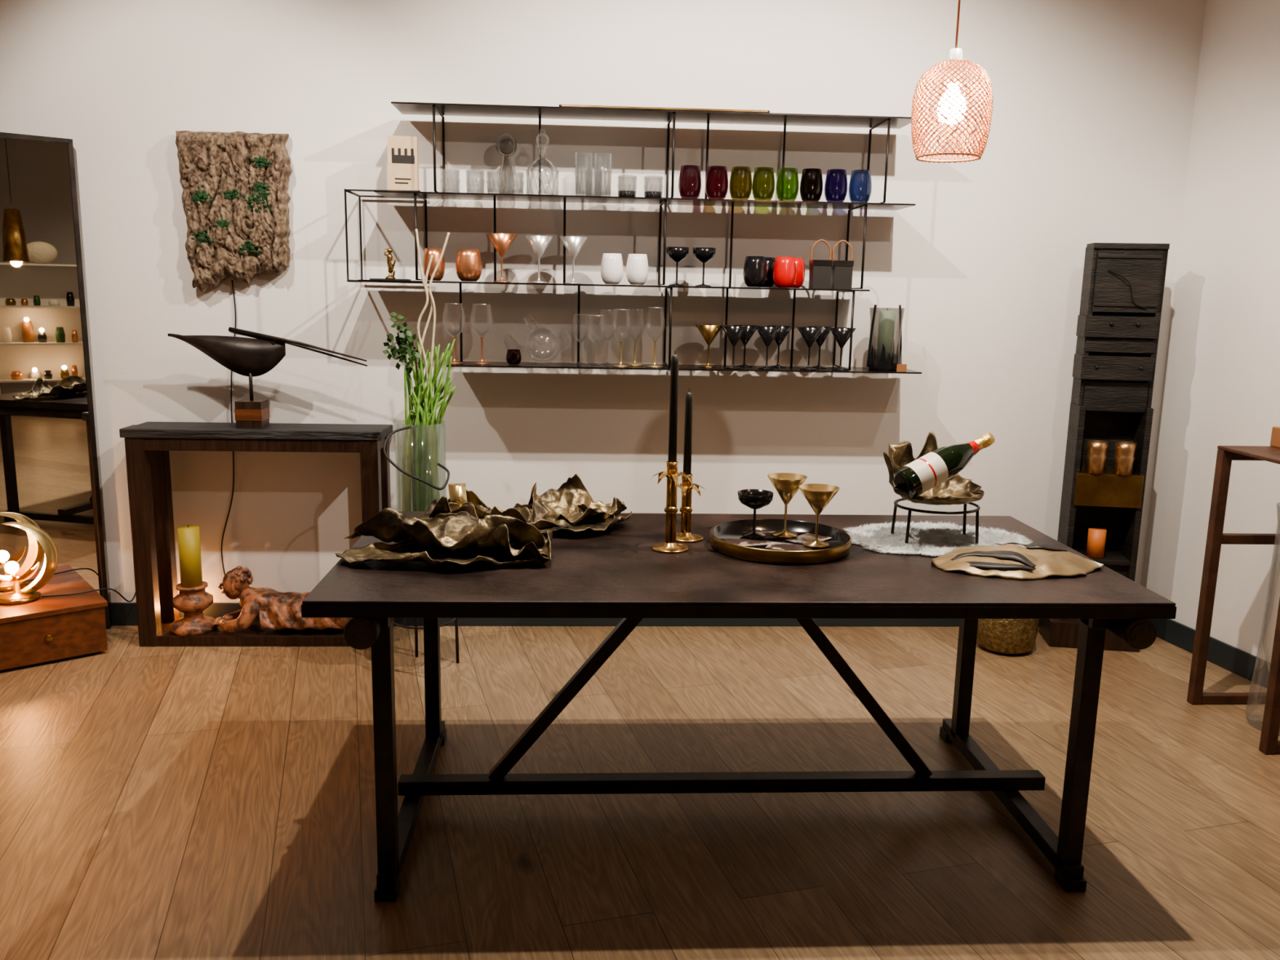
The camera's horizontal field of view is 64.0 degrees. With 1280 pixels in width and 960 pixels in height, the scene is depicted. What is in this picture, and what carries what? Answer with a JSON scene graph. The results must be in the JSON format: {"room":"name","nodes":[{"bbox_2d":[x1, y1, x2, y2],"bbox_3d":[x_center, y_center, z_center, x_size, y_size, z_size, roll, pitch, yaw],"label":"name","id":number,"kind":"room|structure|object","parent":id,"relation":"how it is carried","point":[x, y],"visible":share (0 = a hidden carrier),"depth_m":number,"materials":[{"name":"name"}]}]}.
{"room":"shop","nodes":[
{"label":"shop","id":0,"kind":"room"},
{"bbox_2d":[0,0,1205,602],"bbox_3d":[-0.575,-0.948,4.236,5.712,3.200,0.100,1,10,-3],"label":"wall","id":1,"kind":"structure","parent":0,"point":[1088,141],"depth_m":4.20,"materials":[{"name":"paint"}]},
{"bbox_2d":[221,280,236,575],"bbox_3d":[-1.709,-0.164,4.252,0.113,1.310,0.013,0,10,-5],"label":"cable","id":2,"kind":"object","parent":1,"relation":"attached to","point":[232,280],"visible":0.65,"depth_m":4.27,"materials":[{"name":"black plastic"}]},
{"bbox_2d":[175,130,292,293],"bbox_3d":[-1.603,-1.056,4.047,0.437,0.627,0.096,1,10,-3],"label":"wall art","id":3,"kind":"object","parent":1,"relation":"attached to","point":[235,197],"visible":1,"depth_m":4.02},
{"bbox_2d":[108,602,1039,626],"bbox_3d":[-0.602,0.587,4.459,5.712,0.100,0.014,1,10,-3],"label":"baseboard","id":4,"kind":"structure","parent":1,"relation":"attached to","point":[120,613],"depth_m":4.48,"materials":[{"name":"grey paint"}]},
{"bbox_2d":[343,102,921,373],"bbox_3d":[0.002,-0.939,4.071,2.255,0.976,0.276,1,10,-3],"label":"wall shelf","id":5,"kind":"object","parent":1,"relation":"attached to","point":[443,109],"visible":0.94,"depth_m":4.00,"materials":[{"name":"metal"}]},
{"bbox_2d":[369,247,410,280],"bbox_3d":[-0.981,-0.847,4.016,0.150,0.126,0.060,1,10,-3],"label":"bronze figurine","id":6,"kind":"object","parent":5,"relation":"on","point":[389,257],"visible":1,"depth_m":4.01,"materials":[{"name":"gold metal"}]},
{"bbox_2d":[386,135,418,190],"bbox_3d":[-0.913,-1.212,3.952,0.110,0.210,0.081,-1,11,-9],"label":"gift box","id":7,"kind":"object","parent":5,"relation":"on","point":[402,151],"visible":0.96,"depth_m":3.91,"materials":[{"name":"white cardboard"}]},
{"bbox_2d":[422,248,444,280],"bbox_3d":[-0.804,-0.841,3.996,0.086,0.123,0.086,1,10,-3],"label":"tumbler","id":8,"kind":"object","parent":5,"relation":"on","point":[436,252],"visible":0.87,"depth_m":3.96,"materials":[{"name":"orange metal"}]},
{"bbox_2d":[444,302,462,364],"bbox_3d":[-0.737,-0.581,4.058,0.092,0.235,0.092,1,10,-3],"label":"wine glass","id":9,"kind":"object","parent":5,"relation":"in","point":[454,362],"visible":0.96,"depth_m":4.07,"materials":[{"name":"glass"}]},
{"bbox_2d":[455,248,482,281],"bbox_3d":[-0.669,-0.839,4.004,0.104,0.123,0.104,1,10,-3],"label":"tumbler","id":10,"kind":"object","parent":5,"relation":"on","point":[468,266],"visible":1,"depth_m":3.96,"materials":[{"name":"orange metal"}]},
{"bbox_2d":[472,303,490,364],"bbox_3d":[-0.628,-0.580,4.064,0.092,0.235,0.092,1,10,-3],"label":"wine glass","id":11,"kind":"object","parent":5,"relation":"in","point":[482,362],"visible":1,"depth_m":4.07,"materials":[{"name":"glass"}]},
{"bbox_2d":[485,233,517,282],"bbox_3d":[-0.541,-0.867,4.006,0.124,0.184,0.124,1,10,-3],"label":"martini glass","id":12,"kind":"object","parent":5,"relation":"on","point":[501,242],"visible":0.98,"depth_m":3.97,"materials":[{"name":"orange metal"}]},
{"bbox_2d":[506,349,521,364],"bbox_3d":[-0.500,-0.487,4.058,0.060,0.058,0.060,1,10,-3],"label":"tumbler","id":13,"kind":"object","parent":5,"relation":"on","point":[513,357],"visible":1,"depth_m":4.04,"materials":[{"name":"black glass"}]},
{"bbox_2d":[524,235,553,283],"bbox_3d":[-0.396,-0.863,4.015,0.112,0.179,0.112,1,10,-3],"label":"martini glass","id":14,"kind":"object","parent":5,"relation":"on","point":[539,244],"visible":1,"depth_m":3.98,"materials":[{"name":"silver metal"}]},
{"bbox_2d":[559,236,587,284],"bbox_3d":[-0.262,-0.862,4.022,0.112,0.179,0.112,1,10,-3],"label":"martini glass","id":15,"kind":"object","parent":5,"relation":"on","point":[573,245],"visible":0.98,"depth_m":3.99,"materials":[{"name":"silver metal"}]},
{"bbox_2d":[600,253,623,284],"bbox_3d":[-0.110,-0.832,4.036,0.090,0.118,0.090,1,10,-3],"label":"tumbler","id":16,"kind":"object","parent":5,"relation":"on","point":[611,265],"visible":0.98,"depth_m":4.00,"materials":[{"name":"white ceramic"}]},
{"bbox_2d":[612,341,629,366],"bbox_3d":[-0.074,-0.565,4.067,0.076,0.225,0.076,1,10,-3],"label":"wine glass","id":17,"kind":"object","parent":5,"relation":"in","point":[620,362],"visible":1,"depth_m":4.07,"materials":[{"name":"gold metal"}]},
{"bbox_2d":[617,190,635,196],"bbox_3d":[-0.051,-1.143,4.002,0.076,0.087,0.076,1,10,-3],"label":"glass","id":18,"kind":"object","parent":5,"relation":"on","point":[624,193],"visible":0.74,"depth_m":3.98,"materials":[{"name":"black glass"}]},
{"bbox_2d":[626,340,643,365],"bbox_3d":[-0.019,-0.579,4.149,0.076,0.225,0.076,1,10,-3],"label":"wine glass","id":19,"kind":"object","parent":5,"relation":"in","point":[634,363],"visible":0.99,"depth_m":4.16,"materials":[{"name":"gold metal"}]},
{"bbox_2d":[626,253,648,284],"bbox_3d":[-0.011,-0.831,4.042,0.090,0.118,0.090,1,10,-3],"label":"tumbler","id":20,"kind":"object","parent":5,"relation":"on","point":[637,266],"visible":1,"depth_m":4.01,"materials":[{"name":"white ceramic"}]},
{"bbox_2d":[644,191,662,197],"bbox_3d":[0.052,-1.142,4.008,0.076,0.087,0.076,1,10,-3],"label":"glass","id":21,"kind":"object","parent":5,"relation":"on","point":[648,193],"visible":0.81,"depth_m":3.98,"materials":[{"name":"black glass"}]},
{"bbox_2d":[645,306,662,367],"bbox_3d":[0.060,-0.568,4.074,0.076,0.235,0.076,1,10,-3],"label":"wine glass","id":22,"kind":"object","parent":5,"relation":"in","point":[654,365],"visible":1,"depth_m":4.08,"materials":[{"name":"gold metal"}]},
{"bbox_2d":[559,104,769,112],"bbox_3d":[0.094,-1.407,3.885,0.800,0.014,0.022,1,10,-3],"label":"brass rod","id":23,"kind":"object","parent":5,"relation":"on","point":[560,105],"visible":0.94,"depth_m":3.88,"materials":[{"name":"gold metal"}]},
{"bbox_2d":[666,246,688,285],"bbox_3d":[0.147,-0.846,4.058,0.092,0.149,0.092,1,10,-3],"label":"coupe glass","id":24,"kind":"object","parent":5,"relation":"on","point":[677,254],"visible":0.9,"depth_m":4.02,"materials":[{"name":"black glass"}]},
{"bbox_2d":[678,164,701,198],"bbox_3d":[0.195,-1.160,4.002,0.090,0.128,0.090,1,10,-3],"label":"tumbler","id":25,"kind":"object","parent":5,"relation":"on","point":[690,177],"visible":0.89,"depth_m":3.97,"materials":[{"name":"red glass"}]},
{"bbox_2d":[693,247,715,286],"bbox_3d":[0.253,-0.845,4.064,0.092,0.149,0.092,1,10,-3],"label":"coupe glass","id":26,"kind":"object","parent":5,"relation":"on","point":[704,255],"visible":1,"depth_m":4.03,"materials":[{"name":"black glass"}]},
{"bbox_2d":[695,324,723,368],"bbox_3d":[0.276,-0.538,4.112,0.112,0.169,0.112,1,10,-3],"label":"martini glass","id":27,"kind":"object","parent":5,"relation":"on","point":[708,332],"visible":1,"depth_m":4.08,"materials":[{"name":"gold metal"}]},
{"bbox_2d":[705,165,728,199],"bbox_3d":[0.301,-1.159,4.008,0.090,0.128,0.090,1,10,-3],"label":"tumbler","id":28,"kind":"object","parent":5,"relation":"on","point":[717,177],"visible":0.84,"depth_m":3.97,"materials":[{"name":"red glass"}]},
{"bbox_2d":[721,325,747,368],"bbox_3d":[0.375,-0.530,4.088,0.108,0.167,0.108,1,10,-3],"label":"martini glass","id":29,"kind":"object","parent":5,"relation":"on","point":[734,333],"visible":1,"depth_m":4.06,"materials":[{"name":"black glass"}]},
{"bbox_2d":[728,166,751,199],"bbox_3d":[0.395,-1.159,4.014,0.090,0.128,0.090,1,10,-3],"label":"tumbler","id":30,"kind":"object","parent":5,"relation":"on","point":[740,179],"visible":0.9,"depth_m":3.98,"materials":[{"name":"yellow glass"}]},
{"bbox_2d":[732,324,759,367],"bbox_3d":[0.429,-0.548,4.189,0.108,0.167,0.108,1,10,-3],"label":"martini glass","id":31,"kind":"object","parent":5,"relation":"on","point":[749,331],"visible":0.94,"depth_m":4.17,"materials":[{"name":"black glass"}]},
{"bbox_2d":[742,256,766,287],"bbox_3d":[0.453,-0.820,4.033,0.092,0.118,0.092,1,10,-3],"label":"tumbler","id":32,"kind":"object","parent":5,"relation":"on","point":[754,273],"visible":1,"depth_m":4.00,"materials":[{"name":"black"}]},
{"bbox_2d":[751,167,774,199],"bbox_3d":[0.485,-1.158,4.019,0.090,0.128,0.090,1,10,-3],"label":"tumbler","id":33,"kind":"object","parent":5,"relation":"on","point":[763,179],"visible":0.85,"depth_m":3.98,"materials":[{"name":"green glass"}]},
{"bbox_2d":[760,257,775,287],"bbox_3d":[0.507,-0.839,4.140,0.092,0.118,0.092,1,10,-3],"label":"tumbler","id":34,"kind":"object","parent":5,"relation":"on","point":[770,261],"visible":0.35,"depth_m":4.10,"materials":[{"name":"black glass"}]},
{"bbox_2d":[755,326,782,368],"bbox_3d":[0.510,-0.529,4.095,0.108,0.167,0.108,1,10,-3],"label":"martini glass","id":35,"kind":"object","parent":5,"relation":"on","point":[767,334],"visible":1,"depth_m":4.07,"materials":[{"name":"black glass"}]},
{"bbox_2d":[766,325,792,367],"bbox_3d":[0.569,-0.547,4.197,0.108,0.167,0.108,1,10,-3],"label":"martini glass","id":36,"kind":"object","parent":5,"relation":"on","point":[784,331],"visible":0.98,"depth_m":4.17,"materials":[{"name":"black glass"}]},
{"bbox_2d":[773,257,795,287],"bbox_3d":[0.571,-0.819,4.040,0.092,0.118,0.092,1,10,-3],"label":"tumbler","id":37,"kind":"object","parent":5,"relation":"on","point":[784,268],"visible":1,"depth_m":4.00,"materials":[{"name":"red paint"}]},
{"bbox_2d":[775,167,799,200],"bbox_3d":[0.580,-1.157,4.024,0.090,0.128,0.090,1,10,-3],"label":"tumbler","id":38,"kind":"object","parent":5,"relation":"on","point":[787,188],"visible":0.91,"depth_m":3.99,"materials":[{"name":"green glass"}]},
{"bbox_2d":[786,257,804,288],"bbox_3d":[0.623,-0.838,4.146,0.092,0.118,0.092,1,10,-3],"label":"tumbler","id":39,"kind":"object","parent":5,"relation":"on","point":[800,266],"visible":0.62,"depth_m":4.11,"materials":[{"name":"red paint"}]},
{"bbox_2d":[797,326,824,369],"bbox_3d":[0.679,-0.527,4.105,0.108,0.167,0.108,1,10,-3],"label":"martini glass","id":40,"kind":"object","parent":5,"relation":"on","point":[809,335],"visible":1,"depth_m":4.08,"materials":[{"name":"black glass"}]},
{"bbox_2d":[800,168,822,201],"bbox_3d":[0.674,-1.156,4.029,0.090,0.128,0.090,1,10,-3],"label":"tumbler","id":41,"kind":"object","parent":5,"relation":"on","point":[811,180],"visible":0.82,"depth_m":4.00,"materials":[{"name":"brown glass"}]},
{"bbox_2d":[808,239,832,288],"bbox_3d":[0.719,-0.860,4.076,0.084,0.194,0.076,1,10,-3],"label":"bag","id":42,"kind":"object","parent":5,"relation":"on","point":[820,272],"visible":1,"depth_m":4.05,"materials":[{"name":"grey leather"}]},
{"bbox_2d":[808,326,832,368],"bbox_3d":[0.739,-0.545,4.207,0.108,0.167,0.108,1,10,-3],"label":"martini glass","id":43,"kind":"object","parent":5,"relation":"on","point":[826,331],"visible":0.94,"depth_m":4.18,"materials":[{"name":"black glass"}]},
{"bbox_2d":[824,168,847,202],"bbox_3d":[0.772,-1.155,4.035,0.090,0.128,0.090,1,10,-3],"label":"tumbler","id":44,"kind":"object","parent":5,"relation":"on","point":[836,180],"visible":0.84,"depth_m":4.00,"materials":[{"name":"purple glass"}]},
{"bbox_2d":[830,240,853,288],"bbox_3d":[0.806,-0.861,4.091,0.084,0.194,0.076,1,10,-3],"label":"bag","id":45,"kind":"object","parent":5,"relation":"on","point":[841,270],"visible":0.94,"depth_m":4.07,"materials":[{"name":"black paper"}]},
{"bbox_2d":[828,327,856,370],"bbox_3d":[0.809,-0.526,4.112,0.108,0.167,0.108,1,10,-3],"label":"martini glass","id":46,"kind":"object","parent":5,"relation":"on","point":[842,335],"visible":0.98,"depth_m":4.08,"materials":[{"name":"black glass"}]},
{"bbox_2d":[848,169,871,202],"bbox_3d":[0.869,-1.154,4.040,0.090,0.128,0.090,1,10,-3],"label":"tumbler","id":47,"kind":"object","parent":5,"relation":"on","point":[860,190],"visible":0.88,"depth_m":4.01,"materials":[{"name":"blue glass"}]},
{"bbox_2d":[866,304,906,371],"bbox_3d":[0.998,-0.577,4.150,0.146,0.263,0.142,1,10,-3],"label":"candle lantern","id":48,"kind":"object","parent":5,"relation":"on","point":[886,359],"visible":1,"depth_m":4.13,"materials":[{"name":"black"}]},
{"bbox_2d":[0,625,1279,959],"bbox_3d":[1.161,1.442,0.489,9.000,0.080,8.512,1,10,-3],"label":"floor","id":49,"kind":"structure","parent":0,"point":[157,802],"depth_m":2.87,"materials":[{"name":"brown wood"}]},
{"bbox_2d":[0,582,107,672],"bbox_3d":[-2.508,0.596,3.890,0.820,0.215,0.361,-8,14,-39],"label":"drawer box","id":50,"kind":"object","parent":49,"relation":"on","point":[40,631],"visible":1,"depth_m":3.92,"materials":[{"name":"brown wood"}]},
{"bbox_2d":[0,521,58,604],"bbox_3d":[-2.419,0.313,3.986,0.270,0.310,0.162,-5,12,-31],"label":"table lamp","id":51,"kind":"object","parent":50,"relation":"on","point":[29,593],"visible":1,"depth_m":3.99,"materials":[{"name":"gold metal"}]},
{"bbox_2d":[41,587,135,602],"bbox_3d":[-2.181,0.468,4.146,0.106,0.072,0.407,11,14,42],"label":"power cord","id":52,"kind":"object","parent":50,"relation":"on","point":[114,590],"visible":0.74,"depth_m":4.10,"materials":[{"name":"black plastic"}]},
{"bbox_2d":[0,132,110,629],"bbox_3d":[-2.600,-0.300,3.857,0.966,1.985,0.028,-8,14,-39],"label":"floor mirror","id":53,"kind":"object","parent":49,"relation":"on","point":[49,473],"visible":0.97,"depth_m":4.04,"materials":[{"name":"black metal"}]},
{"bbox_2d":[119,421,394,646],"bbox_3d":[-1.531,0.219,4.193,1.000,0.885,0.260,1,10,-3],"label":"console table","id":54,"kind":"object","parent":49,"relation":"on","point":[148,445],"visible":0.66,"depth_m":4.07,"materials":[{"name":"brown wood"}]},
{"bbox_2d":[170,524,217,636],"bbox_3d":[-1.827,0.398,4.169,0.183,0.440,0.180,1,10,-3],"label":"candle","id":55,"kind":"object","parent":54,"relation":"on","point":[192,599],"visible":0.99,"depth_m":4.13,"materials":[{"name":"wax"}]},
{"bbox_2d":[167,326,367,428],"bbox_3d":[-1.467,-0.406,4.061,0.771,0.394,0.104,1,10,-3],"label":"bird sculpture","id":56,"kind":"object","parent":54,"relation":"on","point":[251,357],"visible":1,"depth_m":4.03,"materials":[{"name":"brown wood"}]},
{"bbox_2d":[210,565,351,632],"bbox_3d":[-1.407,0.478,4.222,0.720,0.258,0.224,0,10,-6],"label":"figure sculpture","id":57,"kind":"object","parent":54,"relation":"on","point":[275,610],"visible":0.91,"depth_m":4.15,"materials":[{"name":"ceramic"}]},
{"bbox_2d":[392,617,459,663],"bbox_3d":[-0.827,0.479,3.913,0.324,0.500,0.324,1,10,-3],"label":"side table","id":58,"kind":"object","parent":49,"relation":"on","point":[415,628],"visible":0.2,"depth_m":4.00,"materials":[{"name":"black metal"}]},
{"bbox_2d":[382,228,457,511],"bbox_3d":[-0.808,-0.322,3.707,0.265,1.150,0.307,1,10,-3],"label":"vase","id":59,"kind":"object","parent":58,"relation":"on","point":[422,452],"visible":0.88,"depth_m":3.75,"materials":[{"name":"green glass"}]},
{"bbox_2d":[301,511,1176,902],"bbox_3d":[0.214,0.563,2.848,1.992,0.760,0.974,1,10,-3],"label":"dining table","id":60,"kind":"object","parent":49,"relation":"on","point":[615,571],"visible":0.7,"depth_m":2.53,"materials":[{"name":"brown wood"}]},
{"bbox_2d":[334,506,552,565],"bbox_3d":[-0.501,0.136,2.641,0.550,0.124,0.328,1,10,-3],"label":"bowl","id":61,"kind":"object","parent":60,"relation":"on","point":[506,538],"visible":1,"depth_m":2.62,"materials":[{"name":"gold metal"}]},
{"bbox_2d":[424,483,571,528],"bbox_3d":[-0.417,0.086,2.952,0.447,0.114,0.195,6,11,25],"label":"bowl","id":62,"kind":"object","parent":60,"relation":"on","point":[460,499],"visible":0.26,"depth_m":2.99,"materials":[{"name":"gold metal"}]},
{"bbox_2d":[528,473,631,533],"bbox_3d":[-0.178,0.071,2.993,0.313,0.136,0.297,1,10,-3],"label":"bowl","id":63,"kind":"object","parent":60,"relation":"on","point":[571,502],"visible":0.92,"depth_m":3.06,"materials":[{"name":"gold metal"}]},
{"bbox_2d":[650,351,692,553],"bbox_3d":[0.085,-0.076,2.729,0.116,0.535,0.117,1,10,-3],"label":"candlestick","id":64,"kind":"object","parent":60,"relation":"on","point":[670,546],"visible":1,"depth_m":2.73,"materials":[{"name":"gold metal"}]},
{"bbox_2d":[675,388,706,542],"bbox_3d":[0.134,-0.043,2.862,0.115,0.425,0.117,1,10,-3],"label":"candlestick","id":65,"kind":"object","parent":60,"relation":"on","point":[685,535],"visible":0.91,"depth_m":2.86,"materials":[{"name":"gold metal"}]},
{"bbox_2d":[710,518,851,564],"bbox_3d":[0.385,0.166,2.817,0.386,0.038,0.386,1,10,-3],"label":"round tray","id":66,"kind":"object","parent":60,"relation":"on","point":[840,542],"visible":0.84,"depth_m":2.79,"materials":[{"name":"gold metal"}]},
{"bbox_2d":[737,488,773,537],"bbox_3d":[0.322,0.096,2.877,0.100,0.124,0.100,1,10,-3],"label":"coupe glass","id":67,"kind":"object","parent":66,"relation":"on","point":[754,499],"visible":1,"depth_m":2.86,"materials":[{"name":"black glass"}]},
{"bbox_2d":[724,531,831,551],"bbox_3d":[0.384,0.168,2.856,0.284,0.005,0.223,4,11,16],"label":"cards","id":68,"kind":"object","parent":66,"relation":"on","point":[801,539],"visible":0.79,"depth_m":2.83,"materials":[{"name":"white paper"}]},
{"bbox_2d":[767,472,807,537],"bbox_3d":[0.412,0.073,2.888,0.112,0.169,0.112,1,10,-3],"label":"martini glass","id":69,"kind":"object","parent":66,"relation":"on","point":[786,484],"visible":1,"depth_m":2.87,"materials":[{"name":"gold metal"}]},
{"bbox_2d":[798,483,839,547],"bbox_3d":[0.483,0.098,2.784,0.112,0.159,0.112,1,10,-3],"label":"martini glass","id":70,"kind":"object","parent":66,"relation":"on","point":[818,496],"visible":1,"depth_m":2.77,"materials":[{"name":"gold metal"}]},
{"bbox_2d":[844,520,1031,555],"bbox_3d":[0.850,0.160,2.933,0.546,0.022,0.442,3,11,12],"label":"mat","id":71,"kind":"object","parent":60,"relation":"on","point":[931,539],"visible":0.9,"depth_m":2.91,"materials":[{"name":"white fabric"}]},
{"bbox_2d":[890,497,980,544],"bbox_3d":[0.837,0.117,2.898,0.238,0.100,0.215,1,10,-3],"label":"wire stand","id":72,"kind":"object","parent":71,"relation":"on","point":[964,512],"visible":0.72,"depth_m":2.84,"materials":[{"name":"black metal"}]},
{"bbox_2d":[883,430,984,505],"bbox_3d":[0.826,-0.030,2.868,0.306,0.186,0.249,1,10,-3],"label":"bowl","id":73,"kind":"object","parent":72,"relation":"on","point":[956,490],"visible":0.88,"depth_m":2.93,"materials":[{"name":"gold metal"}]},
{"bbox_2d":[892,432,995,499],"bbox_3d":[0.851,-0.040,2.852,0.314,0.175,0.090,-3,11,-22],"label":"champagne bottle","id":74,"kind":"object","parent":73,"relation":"in","point":[931,469],"visible":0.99,"depth_m":2.81,"materials":[{"name":"green glass"}]},
{"bbox_2d":[931,542,1103,579],"bbox_3d":[0.983,0.198,2.679,0.448,0.047,0.285,-1,11,-14],"label":"tray","id":75,"kind":"object","parent":60,"relation":"on","point":[1014,561],"visible":1,"depth_m":2.61,"materials":[{"name":"gold metal"}]},
{"bbox_2d":[976,618,1038,655],"bbox_3d":[1.536,0.559,4.281,0.251,0.299,0.251,1,10,-3],"label":"brass pot","id":76,"kind":"object","parent":49,"relation":"on","point":[1010,637],"visible":0.46,"depth_m":4.19,"materials":[{"name":"gold metal"}]},
{"bbox_2d":[1038,242,1169,652],"bbox_3d":[1.942,-0.126,4.258,0.360,1.672,0.200,3,11,8],"label":"tall cabinet","id":77,"kind":"object","parent":49,"relation":"on","point":[1119,317],"visible":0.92,"depth_m":4.19,"materials":[{"name":"wood"}]},
{"bbox_2d":[1085,526,1106,559],"bbox_3d":[1.922,0.259,4.313,0.070,0.132,0.070,1,10,-3],"label":"candle","id":78,"kind":"object","parent":77,"relation":"in","point":[1096,537],"visible":0.97,"depth_m":4.29,"materials":[{"name":"orange wax"}]},
{"bbox_2d":[1084,440,1108,474],"bbox_3d":[1.881,-0.095,4.220,0.082,0.130,0.082,1,10,-3],"label":"copper cup","id":79,"kind":"object","parent":77,"relation":"in","point":[1096,450],"visible":1,"depth_m":4.19,"materials":[{"name":"orange metal"}]},
{"bbox_2d":[1112,440,1137,475],"bbox_3d":[1.987,-0.089,4.202,0.082,0.130,0.082,1,10,-3],"label":"copper cup","id":80,"kind":"object","parent":77,"relation":"in","point":[1124,451],"visible":1,"depth_m":4.17,"materials":[{"name":"orange metal"}]},
{"bbox_2d":[1186,445,1279,755],"bbox_3d":[2.213,0.389,3.477,0.358,0.952,0.450,1,10,-3],"label":"stand","id":81,"kind":"object","parent":49,"relation":"on","point":[1269,744],"visible":1,"depth_m":3.63,"materials":[{"name":"dark reddish-brown wood"}]},
{"bbox_2d":[1270,426,1279,448],"bbox_3d":[2.274,-0.154,3.559,0.100,0.090,0.100,1,10,-3],"label":"wooden box","id":82,"kind":"object","parent":81,"relation":"on","point":[1275,436],"visible":1,"depth_m":3.58,"materials":[{"name":"brown wood"}]},
{"bbox_2d":[1141,0,1279,662],"bbox_3d":[2.553,-0.721,3.331,0.100,3.200,2.139,-1,11,-12],"label":"wall","id":83,"kind":"structure","parent":0,"point":[1221,383],"depth_m":4.08,"materials":[{"name":"paint"}]},
{"bbox_2d":[1146,618,1271,688],"bbox_3d":[2.468,0.805,3.599,0.014,0.100,2.139,-1,11,-12],"label":"baseboard","id":84,"kind":"structure","parent":83,"relation":"attached to","point":[1255,669],"depth_m":4.13,"materials":[{"name":"grey paint"}]},
{"bbox_3d":[1.224,-1.784,-0.103,9.000,0.080,8.512,1,10,-3],"label":"ceiling","id":85,"kind":"structure","parent":0,"visible":0},
{"bbox_2d":[911,0,993,163],"bbox_3d":[0.808,-1.517,2.514,0.200,1.405,0.200,7,12,31],"label":"pendant lamp","id":86,"kind":"object","parent":85,"relation":"hanging from","point":[951,108],"visible":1,"depth_m":2.57,"materials":[{"name":"orange metal"}]}
]}

